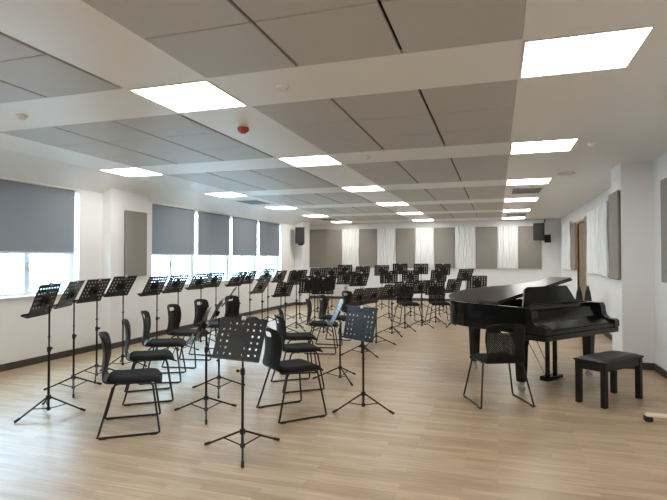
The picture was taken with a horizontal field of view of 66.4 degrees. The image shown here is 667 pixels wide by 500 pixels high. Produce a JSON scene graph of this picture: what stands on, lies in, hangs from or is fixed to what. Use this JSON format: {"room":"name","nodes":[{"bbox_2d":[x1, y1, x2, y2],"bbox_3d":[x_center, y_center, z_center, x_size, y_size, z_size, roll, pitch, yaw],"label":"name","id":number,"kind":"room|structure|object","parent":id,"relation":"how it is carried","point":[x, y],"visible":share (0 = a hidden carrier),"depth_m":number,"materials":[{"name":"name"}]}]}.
{"room":"music room","nodes":[
{"label":"music room","id":0,"kind":"room"},
{"bbox_2d":[0,177,294,364],"bbox_3d":[-3.983,0.204,9.571,0.830,2.930,21.000,0,-1,18],"label":"wall","id":1,"kind":"structure","parent":0,"point":[21,338],"depth_m":8.25,"materials":[{"name":"paint"}]},
{"bbox_2d":[0,179,75,254],"bbox_3d":[-4.403,-0.449,7.109,0.080,1.009,1.959,0,-1,18],"label":"roller blind","id":2,"kind":"object","parent":1,"relation":"attached to","point":[34,219],"visible":1,"depth_m":7.33,"materials":[{"name":"grey fabric"}]},
{"bbox_2d":[0,254,79,299],"bbox_3d":[-4.420,-0.142,7.123,0.235,1.625,2.060,0,-1,18],"label":"window","id":3,"kind":"structure","parent":1,"relation":"in","point":[25,266],"depth_m":7.31,"materials":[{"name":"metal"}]},
{"bbox_2d":[0,302,306,371],"bbox_3d":[-3.753,1.620,9.472,0.914,0.095,21.000,0,-1,18],"label":"baseboard","id":4,"kind":"structure","parent":1,"relation":"attached to","point":[26,362],"depth_m":8.21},
{"bbox_2d":[152,204,194,255],"bbox_3d":[-3.307,-0.389,10.527,0.080,1.009,1.489,0,-1,18],"label":"roller blind","id":5,"kind":"object","parent":1,"relation":"attached to","point":[173,228],"visible":0.91,"depth_m":10.45,"materials":[{"name":"grey fabric"}]},
{"bbox_2d":[195,210,229,255],"bbox_3d":[-2.829,-0.362,12.020,0.080,1.009,1.454,0,-1,18],"label":"roller blind","id":6,"kind":"object","parent":1,"relation":"attached to","point":[213,229],"visible":0.98,"depth_m":11.96,"materials":[{"name":"grey fabric"}]},
{"bbox_2d":[161,256,276,286],"bbox_3d":[-2.621,-0.043,12.736,0.235,1.625,6.150,0,-1,18],"label":"window","id":7,"kind":"structure","parent":1,"relation":"in","point":[190,263],"depth_m":12.24,"materials":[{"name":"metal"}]},
{"bbox_2d":[230,216,257,255],"bbox_3d":[-2.358,-0.337,13.486,0.080,1.009,1.434,0,-1,18],"label":"roller blind","id":8,"kind":"object","parent":1,"relation":"attached to","point":[244,231],"visible":0.97,"depth_m":13.43,"materials":[{"name":"grey fabric"}]},
{"bbox_2d":[258,220,279,256],"bbox_3d":[-1.895,-0.311,14.933,0.080,1.009,1.414,0,-1,18],"label":"roller blind","id":9,"kind":"object","parent":1,"relation":"attached to","point":[268,232],"visible":0.96,"depth_m":14.85,"materials":[{"name":"grey fabric"}]},
{"bbox_2d":[0,0,666,224],"bbox_3d":[0.088,-1.149,8.289,9.320,0.390,21.400,0,-1,18],"label":"ceiling","id":10,"kind":"structure","parent":0,"point":[432,91],"depth_m":4.33,"materials":[{"name":"paint"}]},
{"bbox_2d":[100,167,163,176],"bbox_3d":[-3.083,-1.204,7.816,0.666,0.036,0.666,0,-1,18],"label":"recessed light","id":11,"kind":"object","parent":10,"relation":"in","point":[134,171],"visible":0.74,"depth_m":7.84,"materials":[{"name":"white plastic"}]},
{"bbox_2d":[128,80,247,112],"bbox_3d":[-1.175,-1.268,4.212,0.701,0.036,0.666,0,-1,18],"label":"recessed light","id":12,"kind":"object","parent":10,"relation":"in","point":[203,95],"visible":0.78,"depth_m":4.17,"materials":[{"name":"white plastic"}]},
{"bbox_2d":[204,192,246,196],"bbox_3d":[-2.207,-1.156,10.548,0.666,0.036,0.666,0,-1,18],"label":"recessed light","id":13,"kind":"object","parent":10,"relation":"in","point":[223,194],"visible":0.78,"depth_m":10.52,"materials":[{"name":"white plastic"}]},
{"bbox_2d":[277,155,341,166],"bbox_3d":[-0.305,-1.220,6.925,0.701,0.036,0.666,0,-1,18],"label":"recessed light","id":14,"kind":"object","parent":10,"relation":"in","point":[316,160],"visible":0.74,"depth_m":6.89,"materials":[{"name":"white plastic"}]},
{"bbox_2d":[341,186,385,191],"bbox_3d":[0.571,-1.172,9.658,0.701,0.036,0.666,0,-1,18],"label":"recessed light","id":15,"kind":"object","parent":10,"relation":"in","point":[357,188],"visible":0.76,"depth_m":9.62,"materials":[{"name":"white plastic"}]},
{"bbox_2d":[509,187,544,194],"bbox_3d":[3.744,-1.149,9.900,0.600,0.012,0.920,0,-1,18],"label":"ceiling vent","id":16,"kind":"object","parent":10,"relation":"in","point":[526,190],"visible":1,"depth_m":9.83,"materials":[{"name":"white metal"}]},
{"bbox_2d":[506,178,551,185],"bbox_3d":[3.344,-1.188,8.769,0.706,0.036,0.666,0,-1,18],"label":"recessed light","id":17,"kind":"object","parent":10,"relation":"in","point":[535,180],"visible":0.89,"depth_m":8.75,"materials":[{"name":"white plastic"}]},
{"bbox_2d":[533,219,544,240],"bbox_3d":[6.803,-0.702,16.816,0.338,0.776,0.559,-1,-1,30],"label":"loudspeaker","id":18,"kind":"object","parent":10,"relation":"attached to","point":[538,228],"visible":0.92,"depth_m":16.59,"materials":[{"name":"black"}]},
{"bbox_2d":[510,138,578,153],"bbox_3d":[2.468,-1.236,6.036,0.706,0.036,0.666,0,-1,18],"label":"recessed light","id":19,"kind":"object","parent":10,"relation":"in","point":[558,145],"visible":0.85,"depth_m":6.03,"materials":[{"name":"white plastic"}]},
{"bbox_2d":[519,25,655,78],"bbox_3d":[1.598,-1.284,3.323,0.706,0.036,0.666,0,-1,18],"label":"recessed light","id":20,"kind":"object","parent":10,"relation":"in","point":[611,49],"visible":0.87,"depth_m":3.27,"materials":[{"name":"white plastic"}]},
{"bbox_2d":[0,298,666,499],"bbox_3d":[0.136,1.705,8.224,9.420,0.120,21.400,0,-1,18],"label":"floor","id":21,"kind":"structure","parent":0,"point":[437,444],"depth_m":4.51,"materials":[{"name":"brown wood"}]},
{"bbox_2d":[14,282,85,422],"bbox_3d":[-2.702,0.951,4.977,0.542,1.270,0.605,0,-1,-4],"label":"music stand","id":22,"kind":"object","parent":21,"relation":"on","point":[44,300],"visible":1,"depth_m":4.97,"materials":[{"name":"black metal"}]},
{"bbox_2d":[43,280,101,397],"bbox_3d":[-3.010,0.969,5.771,0.566,1.262,0.598,0,-1,-6],"label":"music stand","id":23,"kind":"object","parent":21,"relation":"on","point":[64,301],"visible":0.99,"depth_m":5.79,"materials":[{"name":"black metal"}]},
{"bbox_2d":[71,278,113,383],"bbox_3d":[-3.059,0.982,6.471,0.546,1.261,0.604,0,-1,12],"label":"music stand","id":24,"kind":"object","parent":21,"relation":"on","point":[93,294],"visible":0.98,"depth_m":6.44,"materials":[{"name":"black metal"}]},
{"bbox_2d":[99,275,146,370],"bbox_3d":[-2.910,0.985,7.039,0.590,1.275,0.580,0,-1,20],"label":"music stand","id":25,"kind":"object","parent":21,"relation":"on","point":[121,285],"visible":0.92,"depth_m":7.08,"materials":[{"name":"black metal"}]},
{"bbox_2d":[101,188,148,342],"bbox_3d":[-3.643,0.298,8.977,0.180,2.720,0.980,0,-1,18],"label":"pier","id":26,"kind":"object","parent":21,"relation":"on","point":[115,202],"visible":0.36,"depth_m":8.68,"materials":[{"name":"paint"}]},
{"bbox_2d":[124,210,146,275],"bbox_3d":[-3.505,-0.110,9.045,0.045,1.140,0.560,0,-1,18],"label":"acoustic panel","id":27,"kind":"object","parent":26,"relation":"attached to","point":[135,223],"visible":0.88,"depth_m":9.00,"materials":[{"name":"beige fabric"}]},
{"bbox_2d":[96,331,161,439],"bbox_3d":[-1.817,1.155,4.573,0.535,0.851,0.584,0,-1,-18],"label":"chair","id":28,"kind":"object","parent":21,"relation":"on","point":[143,375],"visible":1,"depth_m":4.44,"materials":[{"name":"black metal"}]},
{"bbox_2d":[122,319,174,405],"bbox_3d":[-2.018,1.173,5.550,0.535,0.851,0.584,0,-1,-20],"label":"chair","id":29,"kind":"object","parent":21,"relation":"on","point":[162,354],"visible":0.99,"depth_m":5.40,"materials":[{"name":"black plastic"}]},
{"bbox_2d":[137,275,176,361],"bbox_3d":[-2.536,1.002,7.527,0.527,1.258,0.605,0,-1,18],"label":"music stand","id":30,"kind":"object","parent":21,"relation":"on","point":[155,285],"visible":0.9,"depth_m":7.55,"materials":[{"name":"black metal"}]},
{"bbox_2d":[138,311,185,384],"bbox_3d":[-2.142,1.188,6.410,0.535,0.851,0.584,0,-1,-10],"label":"chair","id":31,"kind":"object","parent":21,"relation":"on","point":[154,342],"visible":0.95,"depth_m":6.33,"materials":[{"name":"black plastic"}]},
{"bbox_2d":[161,274,198,353],"bbox_3d":[-2.564,1.014,8.195,0.554,1.258,0.602,0,-1,22],"label":"music stand","id":32,"kind":"object","parent":21,"relation":"on","point":[174,287],"visible":0.85,"depth_m":8.19,"materials":[{"name":"black metal"}]},
{"bbox_2d":[161,304,210,368],"bbox_3d":[-2.092,1.203,7.287,0.535,0.851,0.584,0,-1,8],"label":"chair","id":33,"kind":"object","parent":21,"relation":"on","point":[174,316],"visible":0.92,"depth_m":7.29,"materials":[{"name":"black plastic"}]},
{"bbox_2d":[185,273,214,344],"bbox_3d":[-2.340,1.028,8.995,0.590,1.258,0.580,0,-1,25],"label":"music stand","id":34,"kind":"object","parent":21,"relation":"on","point":[202,278],"visible":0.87,"depth_m":9.05,"materials":[{"name":"black metal"}]},
{"bbox_2d":[174,307,236,424],"bbox_3d":[-1.246,1.071,4.882,0.601,1.028,0.563,0,-1,-7],"label":"music stand","id":35,"kind":"object","parent":21,"relation":"on","point":[203,325],"visible":1,"depth_m":4.93,"materials":[{"name":"black metal"}]},
{"bbox_2d":[188,299,230,355],"bbox_3d":[-1.950,1.219,8.187,0.535,0.851,0.584,0,-1,18],"label":"chair","id":36,"kind":"object","parent":21,"relation":"on","point":[202,308],"visible":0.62,"depth_m":8.22,"materials":[{"name":"black plastic"}]},
{"bbox_2d":[204,272,228,335],"bbox_3d":[-2.242,1.042,9.772,0.594,1.258,0.573,-1,-1,27],"label":"music stand","id":37,"kind":"object","parent":21,"relation":"on","point":[215,279],"visible":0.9,"depth_m":9.71,"materials":[{"name":"black metal"}]},
{"bbox_2d":[192,298,244,398],"bbox_3d":[-1.314,1.074,5.744,0.602,1.052,0.564,0,-1,-6],"label":"music stand","id":38,"kind":"object","parent":21,"relation":"on","point":[216,312],"visible":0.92,"depth_m":5.80,"materials":[{"name":"black metal"}]},
{"bbox_2d":[225,271,248,330],"bbox_3d":[-1.927,1.047,10.051,0.596,1.258,0.570,-1,-1,28],"label":"music stand","id":39,"kind":"object","parent":21,"relation":"on","point":[237,278],"visible":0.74,"depth_m":10.08,"materials":[{"name":"black metal"}]},
{"bbox_2d":[221,295,259,342],"bbox_3d":[-1.621,1.233,8.953,0.535,0.851,0.584,0,-1,26],"label":"chair","id":40,"kind":"object","parent":21,"relation":"on","point":[236,302],"visible":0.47,"depth_m":9.07,"materials":[{"name":"black plastic"}]},
{"bbox_2d":[204,316,279,467],"bbox_3d":[-0.759,1.046,4.033,0.564,1.048,0.602,0,-1,26],"label":"music stand","id":41,"kind":"object","parent":21,"relation":"on","point":[239,339],"visible":1,"depth_m":3.97,"materials":[{"name":"black metal"}]},
{"bbox_2d":[242,270,257,324],"bbox_3d":[-1.775,1.063,10.968,0.573,1.258,0.594,-1,-1,29],"label":"music stand","id":42,"kind":"object","parent":21,"relation":"on","point":[249,278],"visible":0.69,"depth_m":11.04,"materials":[{"name":"black metal"}]},
{"bbox_2d":[249,280,271,328],"bbox_3d":[-1.430,1.149,10.498,0.562,1.070,0.600,0,-1,26],"label":"music stand","id":43,"kind":"object","parent":21,"relation":"on","point":[260,286],"visible":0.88,"depth_m":10.54,"materials":[{"name":"black metal"}]},
{"bbox_2d":[256,268,278,321],"bbox_3d":[-1.588,1.064,11.859,0.558,1.288,0.601,-1,-1,31],"label":"music stand","id":44,"kind":"object","parent":21,"relation":"on","point":[265,274],"visible":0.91,"depth_m":11.83,"materials":[{"name":"black metal"}]},
{"bbox_2d":[270,270,294,319],"bbox_3d":[-1.361,1.111,12.760,0.604,1.225,0.565,-1,-1,32],"label":"music stand","id":45,"kind":"object","parent":21,"relation":"on","point":[280,276],"visible":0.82,"depth_m":12.80,"materials":[{"name":"black metal"}]},
{"bbox_2d":[271,281,296,332],"bbox_3d":[-0.993,1.144,10.110,0.550,1.065,0.603,-1,-1,43],"label":"music stand","id":46,"kind":"object","parent":21,"relation":"on","point":[286,289],"visible":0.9,"depth_m":10.05,"materials":[{"name":"black metal"}]},
{"bbox_2d":[256,328,326,423],"bbox_3d":[-0.421,1.163,4.996,0.535,0.851,0.584,1,-1,-29],"label":"chair","id":47,"kind":"object","parent":21,"relation":"on","point":[273,353],"visible":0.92,"depth_m":4.85,"materials":[{"name":"black plastic"}]},
{"bbox_2d":[286,270,305,331],"bbox_3d":[-0.726,1.055,10.807,0.585,1.268,0.585,-1,-1,38],"label":"music stand","id":48,"kind":"object","parent":21,"relation":"on","point":[295,276],"visible":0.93,"depth_m":10.79,"materials":[{"name":"black metal"}]},
{"bbox_2d":[270,314,324,393],"bbox_3d":[-0.436,1.181,6.030,0.535,0.851,0.584,0,-1,-20],"label":"chair","id":49,"kind":"object","parent":21,"relation":"on","point":[304,347],"visible":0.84,"depth_m":5.87,"materials":[{"name":"black plastic"}]},
{"bbox_2d":[277,307,317,374],"bbox_3d":[-0.503,1.197,6.934,0.535,0.851,0.584,0,-1,-10],"label":"chair","id":50,"kind":"object","parent":21,"relation":"on","point":[295,336],"visible":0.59,"depth_m":6.75,"materials":[{"name":"black plastic"}]},
{"bbox_2d":[295,221,308,301],"bbox_3d":[-1.040,0.384,16.947,0.270,2.830,0.650,0,-1,18],"label":"pier","id":51,"kind":"object","parent":21,"relation":"on","point":[301,251],"visible":0.43,"depth_m":16.68,"materials":[{"name":"paint"}]},
{"bbox_2d":[295,227,304,244],"bbox_3d":[-1.060,-0.436,16.388,0.298,0.570,0.372,0,-1,3],"label":"loudspeaker","id":52,"kind":"object","parent":51,"relation":"attached to","point":[299,231],"visible":1,"depth_m":16.21,"materials":[{"name":"black plastic"}]},
{"bbox_2d":[295,278,317,327],"bbox_3d":[-0.488,1.160,11.243,0.596,1.074,0.570,0,-1,-22],"label":"music stand","id":53,"kind":"object","parent":21,"relation":"on","point":[306,283],"visible":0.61,"depth_m":11.30,"materials":[{"name":"black metal"}]},
{"bbox_2d":[310,267,329,313],"bbox_3d":[-0.479,1.113,14.108,0.596,1.268,0.570,0,-1,-22],"label":"music stand","id":54,"kind":"object","parent":21,"relation":"on","point":[317,271],"visible":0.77,"depth_m":14.07,"materials":[{"name":"black metal"}]},
{"bbox_2d":[304,299,338,354],"bbox_3d":[-0.194,1.221,8.295,0.535,0.851,0.584,0,-1,4],"label":"chair","id":55,"kind":"object","parent":21,"relation":"on","point":[314,323],"visible":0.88,"depth_m":8.15,"materials":[{"name":"black plastic"}]},
{"bbox_2d":[310,277,333,335],"bbox_3d":[-0.233,1.111,10.118,0.585,1.131,0.585,0,-1,-12],"label":"music stand","id":56,"kind":"object","parent":21,"relation":"on","point":[323,285],"visible":0.84,"depth_m":10.21,"materials":[{"name":"black metal"}]},
{"bbox_2d":[315,295,350,345],"bbox_3d":[-0.001,1.236,9.158,0.535,0.851,0.584,0,-1,18],"label":"chair","id":57,"kind":"object","parent":21,"relation":"on","point":[323,301],"visible":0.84,"depth_m":9.20,"materials":[{"name":"black plastic"}]},
{"bbox_2d":[312,299,355,385],"bbox_3d":[0.028,1.107,6.297,0.570,1.005,0.596,0,-1,-4],"label":"music stand","id":58,"kind":"object","parent":21,"relation":"on","point":[337,312],"visible":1,"depth_m":6.32,"materials":[{"name":"black metal"}]},
{"bbox_2d":[336,271,355,322],"bbox_3d":[0.268,1.103,12.114,0.596,1.218,0.570,0,-1,-22],"label":"music stand","id":59,"kind":"object","parent":21,"relation":"on","point":[346,277],"visible":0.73,"depth_m":12.09,"materials":[{"name":"black metal"}]},
{"bbox_2d":[338,291,370,334],"bbox_3d":[0.445,1.256,10.286,0.535,0.851,0.584,-1,-1,33],"label":"chair","id":60,"kind":"object","parent":21,"relation":"on","point":[348,296],"visible":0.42,"depth_m":10.39,"materials":[{"name":"black plastic"}]},
{"bbox_2d":[341,287,377,357],"bbox_3d":[0.504,1.110,7.957,0.562,1.058,0.600,-1,-1,40],"label":"music stand","id":61,"kind":"object","parent":21,"relation":"on","point":[358,298],"visible":0.89,"depth_m":7.96,"materials":[{"name":"black metal"}]},
{"bbox_2d":[348,272,375,326],"bbox_3d":[0.595,1.090,11.257,0.596,1.215,0.570,1,-1,-32],"label":"music stand","id":62,"kind":"object","parent":21,"relation":"on","point":[359,281],"visible":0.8,"depth_m":11.22,"materials":[{"name":"black metal"}]},
{"bbox_2d":[332,305,394,414],"bbox_3d":[0.280,1.069,5.047,0.576,1.036,0.592,1,-1,-38],"label":"music stand","id":63,"kind":"object","parent":21,"relation":"on","point":[360,323],"visible":1,"depth_m":5.07,"materials":[{"name":"black metal"}]},
{"bbox_2d":[365,286,395,346],"bbox_3d":[0.709,1.146,8.880,0.605,1.018,0.566,-1,-1,38],"label":"music stand","id":64,"kind":"object","parent":21,"relation":"on","point":[376,294],"visible":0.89,"depth_m":8.92,"materials":[{"name":"black metal"}]},
{"bbox_2d":[373,265,390,309],"bbox_3d":[1.483,1.103,15.235,0.596,1.329,0.570,0,-1,-2],"label":"music stand","id":65,"kind":"object","parent":21,"relation":"on","point":[377,268],"visible":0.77,"depth_m":15.33,"materials":[{"name":"black metal"}]},
{"bbox_2d":[375,283,401,336],"bbox_3d":[1.212,1.167,10.043,0.596,1.018,0.570,1,-1,-37],"label":"music stand","id":66,"kind":"object","parent":21,"relation":"on","point":[392,292],"visible":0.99,"depth_m":10.06,"materials":[{"name":"black metal"}]},
{"bbox_2d":[377,270,399,320],"bbox_3d":[1.354,1.108,12.548,0.603,1.224,0.550,0,-1,3],"label":"music stand","id":67,"kind":"object","parent":21,"relation":"on","point":[389,278],"visible":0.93,"depth_m":12.66,"materials":[{"name":"black metal"}]},
{"bbox_2d":[389,281,415,331],"bbox_3d":[1.461,1.171,10.746,0.570,1.034,0.596,0,-1,-12],"label":"music stand","id":68,"kind":"object","parent":21,"relation":"on","point":[405,288],"visible":0.77,"depth_m":10.82,"materials":[{"name":"black metal"}]},
{"bbox_2d":[393,292,421,323],"bbox_3d":[1.754,1.288,12.073,0.584,0.851,0.535,0,-1,-12],"label":"chair","id":69,"kind":"object","parent":21,"relation":"on","point":[400,300],"visible":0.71,"depth_m":12.16,"materials":[{"name":"black plastic"}]},
{"bbox_2d":[401,270,423,316],"bbox_3d":[2.043,1.118,13.116,0.565,1.224,0.603,0,-1,3],"label":"music stand","id":70,"kind":"object","parent":21,"relation":"on","point":[408,276],"visible":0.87,"depth_m":13.14,"materials":[{"name":"black metal"}]},
{"bbox_2d":[407,280,433,328],"bbox_3d":[1.976,1.173,11.177,0.603,1.045,0.550,1,-1,-32],"label":"music stand","id":71,"kind":"object","parent":21,"relation":"on","point":[419,289],"visible":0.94,"depth_m":11.24,"materials":[{"name":"black metal"}]},
{"bbox_2d":[421,281,446,324],"bbox_3d":[2.305,1.210,11.820,0.566,0.994,0.605,0,-1,-2],"label":"music stand","id":72,"kind":"object","parent":21,"relation":"on","point":[437,290],"visible":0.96,"depth_m":11.86,"materials":[{"name":"black metal"}]},
{"bbox_2d":[425,287,449,322],"bbox_3d":[2.518,1.290,12.196,0.584,0.851,0.535,0,-1,-2],"label":"chair","id":73,"kind":"object","parent":21,"relation":"on","point":[440,301],"visible":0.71,"depth_m":12.34,"materials":[{"name":"black plastic"}]},
{"bbox_2d":[427,270,449,316],"bbox_3d":[2.845,1.126,13.456,0.585,1.220,0.585,0,-1,-7],"label":"music stand","id":74,"kind":"object","parent":21,"relation":"on","point":[439,275],"visible":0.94,"depth_m":13.53,"materials":[{"name":"black metal"}]},
{"bbox_2d":[443,278,462,327],"bbox_3d":[2.640,1.163,11.322,0.570,1.070,0.596,1,-1,-32],"label":"music stand","id":75,"kind":"object","parent":21,"relation":"on","point":[452,286],"visible":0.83,"depth_m":11.34,"materials":[{"name":"black metal"}]},
{"bbox_2d":[457,268,473,280],"bbox_3d":[3.264,1.092,12.782,0.596,1.265,0.570,0,-1,-22],"label":"music stand","id":76,"kind":"object","parent":21,"relation":"on","point":[464,274],"visible":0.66,"depth_m":12.76,"materials":[{"name":"black metal"}]},
{"bbox_2d":[467,275,486,288],"bbox_3d":[3.264,1.127,11.329,0.565,1.142,0.603,0,-1,3],"label":"music stand","id":77,"kind":"object","parent":21,"relation":"on","point":[476,283],"visible":0.7,"depth_m":11.39,"materials":[{"name":"black metal"}]},
{"bbox_2d":[463,324,535,408],"bbox_3d":[1.725,1.169,5.358,0.584,0.851,0.535,0,-1,-6],"label":"chair","id":78,"kind":"object","parent":21,"relation":"on","point":[511,351],"visible":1,"depth_m":5.14,"materials":[{"name":"black plastic"}]},
{"bbox_2d":[449,277,618,391],"bbox_3d":[2.438,0.989,6.549,1.528,1.253,1.645,1,-1,-33],"label":"grand piano","id":79,"kind":"object","parent":21,"relation":"on","point":[548,311],"visible":0.9,"depth_m":6.17,"materials":[{"name":"black paint"}]},
{"bbox_2d":[573,350,643,408],"bbox_3d":[2.933,1.354,5.427,0.750,0.484,0.350,1,-1,-33],"label":"piano bench","id":80,"kind":"object","parent":21,"relation":"on","point":[611,361],"visible":1,"depth_m":5.33,"materials":[{"name":"black wood"}]},
{"bbox_2d":[574,350,641,362],"bbox_3d":[2.933,1.123,5.431,0.730,0.022,0.330,1,-1,-33],"label":"cushion","id":81,"kind":"object","parent":80,"relation":"on","point":[612,356],"depth_m":5.33,"materials":[{"name":"black leather"}]},
{"bbox_2d":[643,412,666,421],"bbox_3d":[3.229,1.332,4.613,0.740,0.500,0.076,0,-1,20],"label":"bar","id":82,"kind":"object","parent":21,"relation":"on","point":[648,417],"visible":1,"depth_m":4.68,"materials":[{"name":"beige"}]},
{"bbox_2d":[309,219,560,298],"bbox_3d":[3.309,0.359,18.363,9.350,2.930,0.200,0,-1,18],"label":"wall","id":83,"kind":"structure","parent":0,"point":[550,252],"depth_m":17.67,"materials":[{"name":"paint"}]},
{"bbox_2d":[309,230,324,266],"bbox_3d":[-0.618,-0.051,19.498,0.627,1.435,0.050,0,-1,18],"label":"acoustic panel","id":84,"kind":"object","parent":83,"relation":"attached to","point":[317,237],"visible":0.94,"depth_m":19.47,"materials":[{"name":"beige fabric"}]},
{"bbox_2d":[326,229,341,267],"bbox_3d":[0.010,-0.055,19.297,0.637,1.435,0.050,0,-1,18],"label":"acoustic panel","id":85,"kind":"object","parent":83,"relation":"attached to","point":[333,237],"visible":1,"depth_m":19.27,"materials":[{"name":"beige fabric"}]},
{"bbox_2d":[342,229,358,267],"bbox_3d":[0.637,-0.049,19.075,0.658,1.455,0.090,0,-1,18],"label":"curtain","id":86,"kind":"object","parent":83,"relation":"attached to","point":[350,237],"visible":0.98,"depth_m":19.06,"materials":[{"name":"white fabric"}]},
{"bbox_2d":[359,229,376,267],"bbox_3d":[1.288,-0.062,18.887,0.664,1.435,0.050,0,-1,18],"label":"acoustic panel","id":87,"kind":"object","parent":83,"relation":"attached to","point":[367,237],"visible":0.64,"depth_m":18.86,"materials":[{"name":"beige fabric"}]},
{"bbox_2d":[310,296,449,301],"bbox_3d":[3.276,1.774,18.236,8.922,0.095,0.014,0,-1,18],"label":"baseboard","id":88,"kind":"structure","parent":83,"relation":"attached to","point":[328,297],"depth_m":18.62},
{"bbox_2d":[377,228,395,267],"bbox_3d":[1.932,-0.056,18.660,0.680,1.455,0.090,0,-1,18],"label":"curtain","id":89,"kind":"object","parent":83,"relation":"attached to","point":[386,238],"visible":0.97,"depth_m":18.64,"materials":[{"name":"white fabric"}]},
{"bbox_2d":[396,228,414,267],"bbox_3d":[2.601,-0.070,18.466,0.680,1.435,0.050,0,-1,18],"label":"acoustic panel","id":90,"kind":"object","parent":83,"relation":"attached to","point":[405,237],"visible":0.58,"depth_m":18.43,"materials":[{"name":"beige fabric"}]},
{"bbox_2d":[415,228,433,268],"bbox_3d":[3.253,-0.064,18.236,0.669,1.455,0.090,0,-1,18],"label":"curtain","id":91,"kind":"object","parent":83,"relation":"attached to","point":[424,237],"visible":0.89,"depth_m":18.22,"materials":[{"name":"white fabric"}]},
{"bbox_2d":[434,227,454,267],"bbox_3d":[3.927,-0.077,18.041,0.701,1.435,0.050,0,-1,18],"label":"acoustic panel","id":92,"kind":"object","parent":83,"relation":"attached to","point":[444,238],"visible":0.94,"depth_m":18.01,"materials":[{"name":"beige fabric"}]},
{"bbox_2d":[455,227,475,268],"bbox_3d":[4.598,-0.071,17.805,0.690,1.455,0.090,0,-1,18],"label":"acoustic panel","id":93,"kind":"object","parent":83,"relation":"attached to","point":[465,246],"visible":1,"depth_m":17.79,"materials":[{"name":"white fabric"}]},
{"bbox_2d":[476,227,496,267],"bbox_3d":[5.282,-0.085,17.607,0.701,1.435,0.050,0,-1,18],"label":"acoustic panel","id":94,"kind":"object","parent":83,"relation":"attached to","point":[486,237],"visible":1,"depth_m":17.58,"materials":[{"name":"beige fabric"}]},
{"bbox_2d":[498,226,517,268],"bbox_3d":[5.934,-0.079,17.377,0.648,1.455,0.090,0,-1,18],"label":"acoustic panel","id":95,"kind":"object","parent":83,"relation":"attached to","point":[507,235],"visible":1,"depth_m":17.36,"materials":[{"name":"white fabric"}]},
{"bbox_2d":[518,226,540,268],"bbox_3d":[6.608,-0.092,17.182,0.722,1.435,0.050,0,-1,18],"label":"acoustic panel","id":96,"kind":"object","parent":83,"relation":"attached to","point":[529,250],"visible":0.82,"depth_m":17.17,"materials":[{"name":"beige fabric"}]},
{"bbox_2d":[549,222,556,240],"bbox_3d":[7.306,-0.611,16.975,0.260,0.620,0.035,0,-1,18],"label":"board","id":97,"kind":"object","parent":83,"relation":"attached to","point":[552,225],"visible":0.81,"depth_m":16.95,"materials":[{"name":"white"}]},
{"bbox_2d":[561,152,666,370],"bbox_3d":[4.430,0.156,6.874,0.200,2.930,21.000,0,-1,18],"label":"wall","id":98,"kind":"structure","parent":0,"point":[600,287],"depth_m":6.84,"materials":[{"name":"paint"}]},
{"bbox_2d":[562,221,572,270],"bbox_3d":[6.917,-0.098,15.114,0.090,1.390,1.700,0,-1,18],"label":"acoustic panel","id":99,"kind":"object","parent":98,"relation":"attached to","point":[566,228],"visible":1,"depth_m":14.96,"materials":[{"name":"white fabric"}]},
{"bbox_2d":[571,222,576,269],"bbox_3d":[6.540,-0.100,13.870,0.050,1.270,0.720,0,-1,18],"label":"acoustic panel","id":100,"kind":"object","parent":98,"relation":"attached to","point":[573,225],"visible":1,"depth_m":13.62,"materials":[{"name":"beige fabric"}]},
{"bbox_2d":[577,219,586,300],"bbox_3d":[6.299,0.485,12.749,0.230,2.480,1.420,0,-1,18],"label":"door","id":101,"kind":"structure","parent":98,"relation":"in","point":[582,276],"depth_m":12.97,"materials":[{"name":"beige wood"}]},
{"bbox_2d":[584,216,586,270],"bbox_3d":[5.886,-0.146,11.832,0.050,1.290,0.460,0,-1,18],"label":"acoustic panel","id":102,"kind":"object","parent":98,"relation":"attached to","point":[585,217],"visible":0.47,"depth_m":11.90,"materials":[{"name":"beige fabric"}]},
{"bbox_2d":[586,207,598,273],"bbox_3d":[5.580,-0.167,10.943,0.090,1.380,1.380,0,-1,18],"label":"acoustic panel","id":103,"kind":"object","parent":98,"relation":"attached to","point":[592,216],"visible":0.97,"depth_m":10.88,"materials":[{"name":"white fabric"}]},
{"bbox_2d":[598,201,608,277],"bbox_3d":[5.239,-0.196,9.877,0.090,1.440,0.780,0,-1,18],"label":"acoustic panel","id":104,"kind":"object","parent":98,"relation":"attached to","point":[603,209],"visible":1,"depth_m":9.76,"materials":[{"name":"white fabric"}]},
{"bbox_2d":[603,333,666,378],"bbox_3d":[4.145,1.575,6.941,0.399,0.095,21.000,0,-1,18],"label":"baseboard","id":105,"kind":"structure","parent":98,"relation":"attached to","point":[646,366],"depth_m":6.88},
{"bbox_2d":[660,178,666,282],"bbox_3d":[3.955,-0.247,5.826,0.060,1.280,1.200,0,-1,18],"label":"acoustic panel","id":106,"kind":"object","parent":98,"relation":"attached to","point":[663,183],"visible":1,"depth_m":6.29,"materials":[{"name":"beige fabric"}]},
{"bbox_2d":[611,161,654,362],"bbox_3d":[4.252,0.213,7.277,0.385,2.830,0.660,0,-1,18],"label":"column","id":107,"kind":"structure","parent":0,"point":[633,294],"depth_m":6.97,"materials":[{"name":"paint"}]},
{"bbox_2d":[608,190,620,279],"bbox_3d":[4.050,-0.205,7.349,0.040,1.250,0.600,0,-1,18],"label":"acoustic panel","id":108,"kind":"object","parent":107,"relation":"attached to","point":[613,198],"visible":1,"depth_m":7.25,"materials":[{"name":"beige fabric"}]},
{"label":"outside","id":109,"kind":"structure","parent":0,"visible":0},
{"bbox_3d":[-28.706,5.947,19.601,53.300,0.200,100.000,0,-1,18],"label":"ground","id":110,"kind":"structure","parent":109,"visible":0},
{"bbox_2d":[0,257,166,293],"bbox_3d":[-22.398,3.141,24.980,6.060,5.600,38.000,0,-1,18],"label":"building","id":111,"kind":"structure","parent":110,"relation":"on","point":[46,270],"depth_m":30.36,"materials":[{"name":"white"}]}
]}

